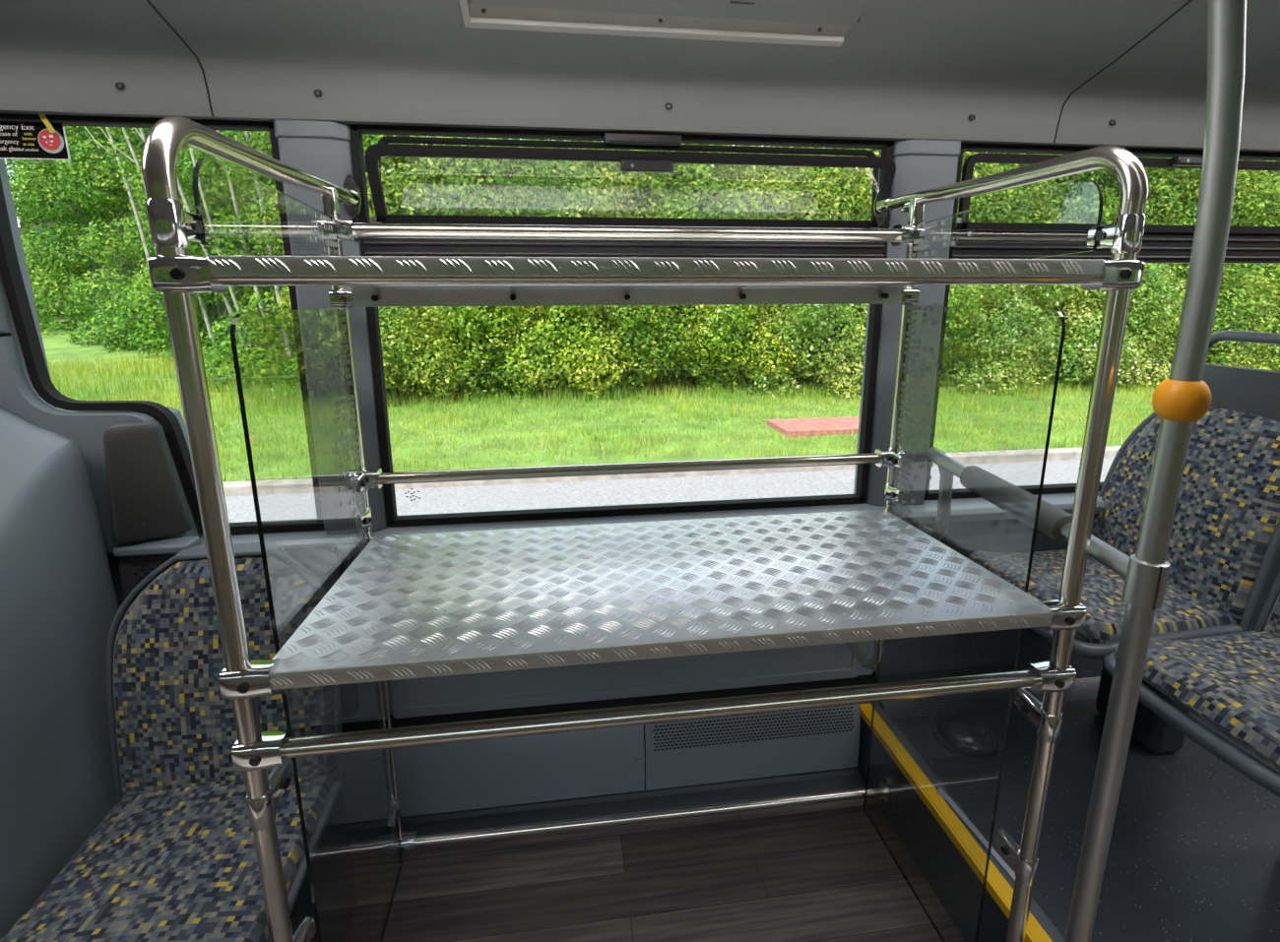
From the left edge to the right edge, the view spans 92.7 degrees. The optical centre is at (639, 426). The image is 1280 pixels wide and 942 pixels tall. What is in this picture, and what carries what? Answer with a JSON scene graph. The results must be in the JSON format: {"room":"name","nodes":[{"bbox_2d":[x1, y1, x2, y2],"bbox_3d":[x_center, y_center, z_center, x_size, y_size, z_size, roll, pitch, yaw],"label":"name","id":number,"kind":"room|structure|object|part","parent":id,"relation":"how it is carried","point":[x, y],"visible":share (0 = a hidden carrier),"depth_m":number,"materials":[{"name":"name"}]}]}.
{"room":"vehicle interior","nodes":[
{"label":"vehicle interior","id":0,"kind":"room"},
{"bbox_2d":[0,408,119,939],"bbox_3d":[-1.721,0.555,1.002,1.400,1.277,0.836,-2,12,-7],"label":"wall","id":1,"kind":"structure","parent":0,"point":[59,606],"depth_m":1.19,"materials":[{"name":"grey plastic"}]},
{"bbox_2d":[119,543,359,717],"bbox_3d":[-0.974,0.521,1.501,0.489,0.472,0.032,-2,12,-7],"label":"wall panel","id":2,"kind":"object","parent":1,"relation":"attached to","point":[318,559],"visible":0.21,"depth_m":1.47,"materials":[{"name":"grey plastic"}]},
{"bbox_2d":[273,119,387,534],"bbox_3d":[-0.716,-0.201,1.434,0.156,0.951,0.040,-2,12,-7],"label":"pillar","id":3,"kind":"structure","parent":0,"point":[321,149],"depth_m":1.42,"materials":[{"name":"grey"}]},
{"bbox_2d":[0,149,1103,719],"bbox_3d":[0.790,0.038,1.744,7.500,2.400,0.082,-2,12,-7],"label":"wall","id":4,"kind":"structure","parent":0,"point":[366,691],"depth_m":1.48,"materials":[{"name":"grey plastic"}]},
{"bbox_2d":[0,284,11,333],"bbox_3d":[-1.952,-0.413,1.203,1.153,0.468,0.045,-2,12,-7],"label":"trim","id":5,"kind":"structure","parent":4,"relation":"attached to","point":[5,326],"depth_m":1.33,"materials":[{"name":"grey plastic"}]},
{"bbox_2d":[0,335,198,553],"bbox_3d":[-1.798,0.064,1.330,1.460,0.505,0.035,-2,12,-7],"label":"trim","id":6,"kind":"structure","parent":4,"relation":"attached to","point":[18,398],"depth_m":1.37,"materials":[{"name":"grey plastic"}]},
{"bbox_2d":[103,420,192,543],"bbox_3d":[-1.133,0.128,1.392,0.133,0.276,0.074,-2,12,-7],"label":"headrest cover","id":7,"kind":"object","parent":4,"relation":"attached to","point":[147,500],"visible":1,"depth_m":1.38,"materials":[{"name":"grey plastic"}]},
{"bbox_2d":[112,536,200,557],"bbox_3d":[-1.129,0.280,1.428,0.160,0.025,0.060,-2,12,-7],"label":"trim","id":8,"kind":"structure","parent":4,"relation":"attached to","point":[162,545],"depth_m":1.41,"materials":[{"name":"grey plastic"}]},
{"bbox_2d":[0,113,323,535],"bbox_3d":[-1.087,-0.199,1.403,0.602,0.947,0.029,-2,12,-7],"label":"window","id":9,"kind":"structure","parent":4,"relation":"in","point":[10,271],"depth_m":1.38,"materials":[{"name":"black rubber"}]},
{"bbox_2d":[0,122,70,160],"bbox_3d":[-1.357,-0.602,1.278,0.283,0.075,0.004,-2,12,-7],"label":"sign","id":10,"kind":"object","parent":9,"relation":"attached to","point":[18,141],"visible":1,"depth_m":1.29,"materials":[{"name":"black plastic"}]},
{"bbox_2d":[38,114,56,132],"bbox_3d":[-1.236,-0.635,1.272,0.023,0.038,0.008,-2,12,-7],"label":"strap","id":11,"kind":"object","parent":9,"relation":"attached to","point":[45,121],"visible":1,"depth_m":1.27,"materials":[{"name":"yellow fabric"}]},
{"bbox_2d":[341,704,860,823],"bbox_3d":[-0.441,0.934,1.693,2.190,0.240,0.077,-2,12,-7],"label":"wall panel","id":12,"kind":"object","parent":4,"relation":"attached to","point":[434,779],"visible":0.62,"depth_m":1.71,"materials":[{"name":"grey plastic"}]},
{"bbox_3d":[-0.759,0.944,1.652,1.548,0.240,0.075,-2,12,-7],"label":"plain casing","id":13,"kind":"part","parent":12,"relation":"part of","materials":[{"name":"grey"}]},
{"bbox_3d":[0.328,0.909,1.794,0.638,0.240,0.075,-2,12,-7],"label":"grille casing","id":14,"kind":"part","parent":12,"relation":"part of","materials":[{"name":"grey metal"}]},
{"bbox_2d":[346,767,865,845],"bbox_3d":[-0.434,1.068,1.693,2.196,0.017,0.135,-2,12,-7],"label":"baseboard","id":15,"kind":"structure","parent":4,"relation":"attached to","point":[848,778],"depth_m":1.72,"materials":[{"name":"grey plastic"}]},
{"bbox_2d":[341,672,875,732],"bbox_3d":[-0.262,0.798,1.720,1.960,0.053,0.025,-2,12,-7],"label":"trim","id":16,"kind":"structure","parent":4,"relation":"attached to","point":[369,723],"depth_m":1.73,"materials":[{"name":"grey plastic"}]},
{"bbox_2d":[348,124,895,527],"bbox_3d":[0.000,-0.223,1.504,1.288,0.951,0.126,-2,12,-7],"label":"window","id":17,"kind":"structure","parent":4,"relation":"in","point":[647,160],"depth_m":1.45,"materials":[{"name":"black rubber"}]},
{"bbox_3d":[0.008,-0.547,1.423,1.221,0.160,0.090,-2,12,-7],"label":"hopper frame","id":18,"kind":"part","parent":17,"relation":"part of","materials":[{"name":"black rubber"}]},
{"bbox_2d":[389,641,861,718],"bbox_3d":[-0.007,0.528,1.681,1.328,0.485,0.007,-2,12,-7],"label":"trim","id":19,"kind":"structure","parent":4,"relation":"attached to","point":[400,711],"depth_m":1.72,"materials":[{"name":"grey plastic"}]},
{"bbox_2d":[400,640,874,706],"bbox_3d":[0.012,0.523,1.695,1.375,0.489,0.020,-2,12,-7],"label":"wall panel","id":20,"kind":"object","parent":4,"relation":"attached to","point":[421,691],"visible":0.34,"depth_m":1.72,"materials":[{"name":"grey plastic"}]},
{"bbox_2d":[199,491,1104,556],"bbox_3d":[1.721,0.211,1.841,5.640,0.056,0.077,-2,12,-7],"label":"sill ledge","id":21,"kind":"object","parent":4,"relation":"attached to","point":[962,509],"visible":0.12,"depth_m":1.63,"materials":[{"name":"grey plastic"}]},
{"bbox_2d":[859,703,1052,941],"bbox_3d":[0.744,0.956,1.284,0.039,0.024,1.124,-2,12,-7],"label":"trim","id":22,"kind":"structure","parent":4,"relation":"attached to","point":[998,888],"depth_m":1.41,"materials":[{"name":"yellow plastic"}]},
{"bbox_2d":[870,703,1064,941],"bbox_3d":[0.777,0.950,1.287,0.027,0.006,1.124,-2,12,-7],"label":"trim","id":23,"kind":"structure","parent":4,"relation":"attached to","point":[1038,914],"depth_m":1.44,"materials":[{"name":"grey metal"}]},
{"bbox_2d":[874,518,1279,718],"bbox_3d":[2.617,0.498,2.003,3.840,0.568,0.102,-2,12,-7],"label":"lining","id":24,"kind":"object","parent":4,"relation":"attached to","point":[987,652],"visible":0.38,"depth_m":1.83,"materials":[{"name":"plastic"}]},
{"bbox_2d":[910,142,1279,578],"bbox_3d":[1.387,-0.146,1.332,1.532,1.037,0.863,-2,12,-7],"label":"window","id":25,"kind":"structure","parent":4,"relation":"in","point":[1161,243],"depth_m":1.60,"materials":[{"name":"black rubber"}]},
{"bbox_3d":[0.743,0.243,1.306,0.079,0.290,0.820,0,12,3],"label":"padded rail","id":26,"kind":"part","parent":25,"relation":"part of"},
{"bbox_3d":[1.445,-0.616,1.641,1.267,0.192,0.018,-2,12,-7],"label":"hopper frame","id":27,"kind":"part","parent":25,"relation":"part of","materials":[{"name":"black rubber"}]},
{"bbox_2d":[1052,0,1192,143],"bbox_3d":[1.104,-0.778,1.073,0.003,0.322,0.902,-2,12,-7],"label":"trim","id":28,"kind":"structure","parent":4,"relation":"attached to","point":[1189,0],"depth_m":1.37,"materials":[{"name":"black"}]},
{"bbox_2d":[0,0,1279,152],"bbox_3d":[0.951,-0.650,0.347,7.500,0.380,2.402,-2,12,-7],"label":"ceiling","id":29,"kind":"structure","parent":0,"point":[908,69],"depth_m":1.30,"materials":[{"name":"grey plastic"}]},
{"bbox_2d":[115,81,124,89],"bbox_3d":[-1.061,-0.696,1.246,0.016,0.016,0.008,-2,12,-7],"label":"screw","id":30,"kind":"object","parent":29,"relation":"attached to","point":[120,86],"visible":1,"depth_m":1.24,"materials":[{"name":"black metal"}]},
{"bbox_2d":[146,0,214,117],"bbox_3d":[-0.840,-0.716,0.818,0.003,0.322,0.902,-2,12,-7],"label":"trim","id":31,"kind":"structure","parent":29,"relation":"attached to","point":[150,3],"depth_m":1.22,"materials":[{"name":"black"}]},
{"bbox_2d":[314,89,321,96],"bbox_3d":[-0.684,-0.708,1.295,0.016,0.016,0.008,-2,12,-7],"label":"screw","id":32,"kind":"object","parent":29,"relation":"attached to","point":[317,93],"visible":1,"depth_m":1.29,"materials":[{"name":"black metal"}]},
{"bbox_2d":[458,0,869,47],"bbox_3d":[0.078,-0.808,0.968,0.772,0.166,0.485,-2,12,-7],"label":"ceiling light","id":33,"kind":"object","parent":29,"relation":"attached to","point":[820,23],"visible":1,"depth_m":1.18,"materials":[{"name":"grey"}]},
{"bbox_3d":[0.088,-0.813,0.944,0.745,0.144,0.437,-2,12,-7],"label":"lid","id":34,"kind":"part","parent":33,"relation":"part of","materials":[{"name":"grey"}]},
{"bbox_2d":[665,102,672,109],"bbox_3d":[0.066,-0.732,1.393,0.016,0.016,0.008,-2,12,-7],"label":"screw","id":35,"kind":"object","parent":29,"relation":"attached to","point":[669,105],"visible":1,"depth_m":1.39,"materials":[{"name":"black metal"}]},
{"bbox_2d":[968,114,975,121],"bbox_3d":[0.811,-0.756,1.491,0.016,0.016,0.008,-2,12,-7],"label":"screw","id":36,"kind":"object","parent":29,"relation":"attached to","point":[971,116],"visible":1,"depth_m":1.49,"materials":[{"name":"black metal"}]},
{"bbox_2d":[1109,119,1115,126],"bbox_3d":[1.194,-0.768,1.541,0.016,0.016,0.008,-2,12,-7],"label":"screw","id":37,"kind":"object","parent":29,"relation":"attached to","point":[1112,122],"visible":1,"depth_m":1.54,"materials":[{"name":"black metal"}]},
{"bbox_2d":[344,780,965,941],"bbox_3d":[0.958,1.299,0.771,7.500,0.050,2.402,-2,12,-7],"label":"floor","id":38,"kind":"structure","parent":0,"point":[817,872],"depth_m":1.49,"materials":[{"name":"brown wood"}]},
{"bbox_2d":[0,541,356,941],"bbox_3d":[-0.816,0.748,1.109,0.433,0.896,0.587,-2,12,-7],"label":"seat","id":39,"kind":"object","parent":38,"relation":"on","point":[174,860],"visible":0.83,"depth_m":1.20,"materials":[{"name":"patterned fabric"},{"name":"plastic"}]},
{"bbox_2d":[0,774,338,941],"bbox_3d":[-0.809,0.776,1.062,0.399,0.080,0.466,-2,12,-7],"label":"cushion","id":40,"kind":"object","parent":39,"relation":"on","point":[174,860],"depth_m":1.05,"materials":[{"name":"multicoloured fabric"}]},
{"bbox_3d":[-0.843,0.512,1.255,0.405,0.478,0.156,-2,12,-7],"label":"backrest","id":41,"kind":"part","parent":39,"relation":"part of","materials":[{"name":"multicoloured fabric"}]},
{"bbox_2d":[141,116,1149,941],"bbox_3d":[0.007,0.319,1.245,1.396,1.670,0.738,-2,12,-7],"label":"luggage rack","id":42,"kind":"object","parent":38,"relation":"on","point":[415,606],"visible":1,"depth_m":0.98,"materials":[{"name":"silver metal"}]},
{"bbox_3d":[-0.587,0.353,1.165,0.032,1.628,0.686,-2,12,-7],"label":"post","id":43,"kind":"part","parent":42,"relation":"part of","materials":[{"name":"silver metal"}]},
{"bbox_3d":[-0.561,-0.312,0.961,0.005,0.128,0.472,-2,12,-7],"label":"glass panel","id":44,"kind":"part","parent":42,"relation":"part of","materials":[{"name":"clear glass"}]},
{"bbox_3d":[-0.561,0.466,1.148,0.005,1.348,0.436,-2,12,-7],"label":"glass panel","id":45,"kind":"part","parent":42,"relation":"part of","materials":[{"name":"clear glass"}]},
{"bbox_3d":[-0.601,0.283,1.347,0.026,1.500,0.026,-2,12,-7],"label":"post","id":46,"kind":"part","parent":42,"relation":"part of","materials":[{"name":"silver metal"}]},
{"bbox_3d":[-0.012,1.018,1.588,1.384,0.036,0.025,-2,12,-7],"label":"rail","id":47,"kind":"part","parent":42,"relation":"part of","materials":[{"name":"silver metal"}]},
{"bbox_3d":[0.004,-0.406,1.280,1.225,0.028,0.028,-2,12,-7],"label":"rail","id":48,"kind":"part","parent":42,"relation":"part of","materials":[{"name":"silver metal"}]},
{"bbox_3d":[0.005,0.093,1.389,1.225,0.026,0.026,-2,12,-7],"label":"rail","id":49,"kind":"part","parent":42,"relation":"part of","materials":[{"name":"silver metal"}]},
{"bbox_2d":[202,256,1107,307],"bbox_3d":[0.041,-0.237,1.037,1.171,0.069,0.522,-2,12,-7],"label":"shelf","id":50,"kind":"object","parent":42,"relation":"attached to","point":[372,281],"depth_m":0.81,"materials":[{"name":"silver metal"}]},
{"bbox_3d":[0.074,-0.199,0.798,1.250,0.027,0.027,-2,12,-7],"label":"rail","id":51,"kind":"part","parent":42,"relation":"part of","materials":[{"name":"silver metal"}]},
{"bbox_2d":[269,509,1050,690],"bbox_3d":[0.052,0.274,1.153,1.204,0.039,0.530,-2,12,-7],"label":"shelf","id":52,"kind":"object","parent":42,"relation":"attached to","point":[415,606],"depth_m":1.03,"materials":[{"name":"silver metal"}]},
{"bbox_3d":[0.076,0.435,0.936,1.250,0.027,0.027,-2,12,-7],"label":"rail","id":53,"kind":"part","parent":42,"relation":"part of","materials":[{"name":"silver metal"}]},
{"bbox_3d":[0.606,0.072,1.554,0.031,1.183,0.193,-1,12,-6],"label":"post","id":54,"kind":"part","parent":42,"relation":"part of","materials":[{"name":"silver metal"}]},
{"bbox_3d":[0.637,0.427,1.305,0.005,1.348,0.436,-2,12,-7],"label":"glass panel","id":55,"kind":"part","parent":42,"relation":"part of","materials":[{"name":"clear glass"}]},
{"bbox_3d":[0.637,-0.351,1.117,0.005,0.128,0.472,-2,12,-7],"label":"glass panel","id":56,"kind":"part","parent":42,"relation":"part of","materials":[{"name":"clear glass"}]},
{"bbox_3d":[0.652,0.313,1.327,0.032,1.628,0.686,-2,12,-7],"label":"post","id":57,"kind":"part","parent":42,"relation":"part of","materials":[{"name":"silver metal"}]},
{"bbox_2d":[857,699,1279,941],"bbox_3d":[2.659,0.987,1.572,3.900,0.206,1.150,-2,12,-7],"label":"platform","id":58,"kind":"object","parent":38,"relation":"on","point":[1193,856],"visible":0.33,"depth_m":1.42,"materials":[{"name":"plastic"}]},
{"bbox_2d":[932,714,1002,761],"bbox_3d":[0.904,0.839,1.685,0.172,0.046,0.172,-2,12,-7],"label":"dome","id":59,"kind":"object","parent":58,"relation":"on","point":[966,736],"visible":1,"depth_m":1.65,"materials":[{"name":"black paint"}]},
{"bbox_2d":[937,786,1015,882],"bbox_3d":[0.766,0.924,1.378,0.020,0.001,0.284,-3,13,-12],"label":"tape strip","id":60,"kind":"object","parent":58,"relation":"on","point":[940,792],"visible":0.81,"depth_m":1.39,"materials":[{"name":"grey"}]},
{"bbox_2d":[967,330,1279,753],"bbox_3d":[1.239,0.318,1.574,0.632,1.104,0.467,-2,12,-7],"label":"seat","id":61,"kind":"object","parent":58,"relation":"on","point":[1224,547],"visible":0.59,"depth_m":1.48,"materials":[{"name":"patterned fabric"},{"name":"dark plastic"},{"name":"metal"}]},
{"bbox_2d":[967,549,1251,643],"bbox_3d":[1.165,0.415,1.585,0.452,0.080,0.419,-2,12,-7],"label":"cushion","id":62,"kind":"object","parent":61,"relation":"on","point":[1188,607],"depth_m":1.47,"materials":[{"name":"multicoloured fabric"}]},
{"bbox_3d":[1.416,0.184,1.569,0.186,0.498,0.425,-2,12,-7],"label":"backrest","id":63,"kind":"part","parent":61,"relation":"part of","materials":[{"name":"multicoloured fabric"}]},
{"bbox_3d":[1.530,-0.138,1.515,0.042,0.190,0.324,-2,12,-7],"label":"grab handle","id":64,"kind":"part","parent":61,"relation":"part of","materials":[{"name":"grey plastic"}]},
{"bbox_2d":[1064,0,1246,941],"bbox_3d":[0.678,0.080,0.839,0.172,1.891,0.080,-2,12,-7],"label":"pole","id":65,"kind":"object","parent":58,"relation":"on","point":[1182,399],"visible":1,"depth_m":0.82,"materials":[{"name":"grey metal"}]},
{"bbox_2d":[1102,572,1279,797],"bbox_3d":[1.312,0.416,1.123,0.632,1.104,0.472,-2,12,-7],"label":"seat","id":66,"kind":"object","parent":58,"relation":"on","point":[1231,681],"visible":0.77,"depth_m":1.15,"materials":[{"name":"patterned fabric"},{"name":"dark plastic"},{"name":"metal"}]},
{"bbox_2d":[1113,631,1279,769],"bbox_3d":[1.238,0.513,1.134,0.452,0.080,0.424,-2,12,-7],"label":"cushion","id":67,"kind":"object","parent":66,"relation":"on","point":[1231,682],"depth_m":1.15,"materials":[{"name":"multicoloured fabric"}]},
{"bbox_3d":[1.488,0.282,1.118,0.186,0.498,0.430,-2,12,-7],"label":"backrest","id":68,"kind":"part","parent":66,"relation":"part of","materials":[{"name":"multicoloured fabric"}]},
{"bbox_2d":[865,138,960,506],"bbox_3d":[0.719,-0.247,1.622,0.176,0.951,0.040,-2,12,-7],"label":"pillar","id":69,"kind":"structure","parent":0,"point":[922,164],"depth_m":1.60,"materials":[{"name":"grey"}]},
{"label":"outside","id":70,"kind":"structure","parent":0,"visible":0},
{"bbox_2d":[38,317,1271,482],"bbox_3d":[2.546,-8.072,32.987,105.000,5.176,55.000,-2,12,-7],"label":"ground","id":71,"kind":"structure","parent":70,"point":[56,347],"depth_m":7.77,"materials":[{"name":"green plant"}]},
{"bbox_2d":[99,127,144,185],"bbox_3d":[-10.584,-4.900,13.014,1.306,6.510,0.234,-2,12,-7],"label":"trunk","id":72,"kind":"object","parent":71,"relation":"on","point":[136,161],"visible":0.26,"depth_m":12.83,"materials":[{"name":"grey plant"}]},
{"bbox_2d":[83,126,170,343],"bbox_3d":[-11.620,-5.279,13.667,1.159,6.809,0.244,-1,12,-3],"label":"trunk","id":73,"kind":"object","parent":71,"relation":"on","point":[142,233],"visible":0.37,"depth_m":13.82,"materials":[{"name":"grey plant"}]},
{"bbox_2d":[138,128,217,353],"bbox_3d":[-9.593,-4.812,12.278,1.030,6.807,0.321,-2,12,-7],"label":"trunk","id":74,"kind":"object","parent":71,"relation":"on","point":[204,311],"visible":0.13,"depth_m":12.95,"materials":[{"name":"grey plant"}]},
{"bbox_2d":[134,128,249,354],"bbox_3d":[-9.095,-4.577,12.200,1.533,6.414,0.104,-5,13,-21],"label":"trunk","id":75,"kind":"object","parent":71,"relation":"on","point":[228,306],"visible":0.24,"depth_m":12.43,"materials":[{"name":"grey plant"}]},
{"bbox_2d":[19,128,417,256],"bbox_3d":[-15.068,-10.282,19.779,23.880,15.200,3.840,7,14,29],"label":"tree","id":76,"kind":"object","parent":71,"relation":"on","point":[34,226],"visible":0.04,"depth_m":21.06,"materials":[{"name":"green plant"}]},
{"bbox_2d":[4,126,437,392],"bbox_3d":[-12.655,-9.607,15.493,18.910,16.302,16.401,-2,12,-7],"label":"foliage","id":77,"kind":"object","parent":71,"relation":"on","point":[143,331],"visible":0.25,"depth_m":14.09,"materials":[{"name":"green plant"}]},
{"bbox_2d":[189,147,256,359],"bbox_3d":[-8.152,-4.454,11.496,0.904,6.609,0.365,-2,12,-7],"label":"trunk","id":78,"kind":"object","parent":71,"relation":"on","point":[230,288],"visible":0.31,"depth_m":11.58,"materials":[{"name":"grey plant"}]},
{"bbox_2d":[213,129,280,362],"bbox_3d":[-7.723,-4.240,11.516,1.164,6.212,0.341,-2,12,-7],"label":"trunk","id":79,"kind":"object","parent":71,"relation":"on","point":[256,288],"visible":0.27,"depth_m":11.53,"materials":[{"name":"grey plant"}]},
{"bbox_2d":[244,130,293,361],"bbox_3d":[-6.788,-4.309,10.799,1.057,6.808,0.187,2,12,9],"label":"trunk","id":80,"kind":"object","parent":71,"relation":"on","point":[277,288],"visible":0.22,"depth_m":11.10,"materials":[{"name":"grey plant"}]},
{"bbox_2d":[378,306,474,399],"bbox_3d":[-3.870,-1.370,9.405,2.560,2.235,1.418,-2,12,-10],"label":"shrub","id":81,"kind":"object","parent":71,"relation":"on","point":[397,362],"visible":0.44,"depth_m":9.26,"materials":[{"name":"green plant"}]},
{"bbox_3d":[-3.970,-0.894,9.751,0.917,1.159,0.072,-2,12,-7],"label":"stem","id":82,"kind":"part","parent":81,"relation":"part of","materials":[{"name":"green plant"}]},
{"bbox_2d":[426,306,550,396],"bbox_3d":[-2.396,-1.422,9.671,2.118,2.214,1.382,-5,13,-19],"label":"shrub","id":83,"kind":"object","parent":71,"relation":"on","point":[484,317],"visible":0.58,"depth_m":9.33,"materials":[{"name":"green plant"}]},
{"bbox_3d":[-2.484,-0.941,9.945,0.917,1.159,0.072,-2,12,-7],"label":"stem","id":84,"kind":"part","parent":83,"relation":"part of","materials":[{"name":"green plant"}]},
{"bbox_2d":[491,305,635,397],"bbox_3d":[-1.240,-1.499,9.687,2.310,2.681,1.536,-2,12,-7],"label":"shrub","id":85,"kind":"object","parent":71,"relation":"on","point":[570,366],"visible":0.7,"depth_m":9.45,"materials":[{"name":"green plant"}]},
{"bbox_2d":[28,136,1279,378],"bbox_3d":[1.467,-4.571,16.784,44.938,5.200,13.873,1,12,6],"label":"trees","id":86,"kind":"object","parent":71,"relation":"on","point":[219,309],"visible":0.05,"depth_m":13.65,"materials":[{"name":"green plant"}]},
{"bbox_2d":[604,304,724,390],"bbox_3d":[0.422,-1.572,9.974,2.027,2.359,1.420,-1,12,-5],"label":"shrub","id":87,"kind":"object","parent":71,"relation":"on","point":[663,310],"visible":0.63,"depth_m":9.71,"materials":[{"name":"green plant"}]},
{"bbox_3d":[0.291,-1.030,10.308,0.917,1.159,0.072,-2,12,-7],"label":"stem","id":88,"kind":"part","parent":87,"relation":"part of","materials":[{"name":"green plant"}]},
{"bbox_2d":[671,304,800,392],"bbox_3d":[1.565,-1.475,10.150,2.154,2.305,1.398,-2,12,-7],"label":"shrub","id":89,"kind":"object","parent":71,"relation":"on","point":[713,348],"visible":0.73,"depth_m":9.91,"materials":[{"name":"green plant"}]},
{"bbox_3d":[1.579,-1.072,10.477,0.917,1.159,0.072,-2,12,-7],"label":"stem","id":90,"kind":"part","parent":89,"relation":"part of","materials":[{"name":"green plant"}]},
{"bbox_2d":[240,130,1279,401],"bbox_3d":[7.632,-4.374,12.264,29.978,7.622,5.130,-2,12,-7],"label":"thicket","id":91,"kind":"object","parent":71,"relation":"on","point":[1256,198],"visible":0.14,"depth_m":10.77,"materials":[{"name":"green plant"}]},
{"bbox_2d":[734,304,867,399],"bbox_3d":[2.978,-1.506,10.224,2.776,2.797,1.719,-2,12,-7],"label":"shrub","id":92,"kind":"object","parent":71,"relation":"on","point":[844,362],"visible":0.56,"depth_m":9.96,"materials":[{"name":"green plant"}]},
{"bbox_3d":[2.967,-1.116,10.658,0.917,1.159,0.072,-2,12,-7],"label":"stem","id":93,"kind":"part","parent":92,"relation":"part of","materials":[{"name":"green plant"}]},
{"bbox_2d":[767,416,859,437],"bbox_3d":[2.393,0.025,7.806,1.350,0.135,0.740,-2,12,-7],"label":"brick paving","id":94,"kind":"object","parent":71,"relation":"on","point":[794,427],"visible":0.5,"depth_m":7.66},
{"bbox_2d":[838,284,986,368],"bbox_3d":[4.695,-1.750,10.396,2.608,2.496,1.645,-2,12,-7],"label":"shrub","id":95,"kind":"object","parent":71,"relation":"on","point":[954,328],"visible":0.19,"depth_m":10.07,"materials":[{"name":"green plant"}]},
{"bbox_2d":[939,284,1082,396],"bbox_3d":[6.282,-1.631,10.741,2.627,2.718,1.532,-2,12,-7],"label":"shrub","id":96,"kind":"object","parent":71,"relation":"on","point":[995,365],"visible":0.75,"depth_m":10.46,"materials":[{"name":"green plant"}]},
{"bbox_2d":[1030,263,1186,389],"bbox_3d":[8.393,-1.722,10.943,2.776,3.036,1.672,-2,12,-10],"label":"shrub","id":97,"kind":"object","parent":71,"relation":"on","point":[1083,369],"visible":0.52,"depth_m":10.59,"materials":[{"name":"green plant"}]},
{"bbox_2d":[1131,263,1279,382],"bbox_3d":[10.493,-1.717,11.229,2.789,3.081,1.839,-2,12,-7],"label":"shrub","id":98,"kind":"object","parent":71,"relation":"on","point":[1234,317],"visible":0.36,"depth_m":10.99,"materials":[{"name":"green plant"}]},
{"bbox_2d":[1244,263,1279,371],"bbox_3d":[12.974,-1.999,11.463,2.902,3.086,1.860,-2,12,-7],"label":"shrub","id":99,"kind":"object","parent":71,"relation":"on","point":[1276,348],"visible":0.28,"depth_m":11.52,"materials":[{"name":"green plant"}]},
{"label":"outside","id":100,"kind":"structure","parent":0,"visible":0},
{"bbox_2d":[224,457,1114,522],"bbox_3d":[8.571,4.022,-10.093,105.000,0.100,34.860,-2,12,-7],"label":"road","id":101,"kind":"structure","parent":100,"point":[585,493],"depth_m":5.58,"materials":[{"name":"grey asphalt"}]},
{"bbox_2d":[222,446,1121,496],"bbox_3d":[6.235,0.290,6.844,105.000,0.200,0.140,-2,12,-7],"label":"kerb","id":102,"kind":"object","parent":101,"relation":"on","point":[300,485],"depth_m":5.99,"materials":[{"name":"concrete"}]}
]}

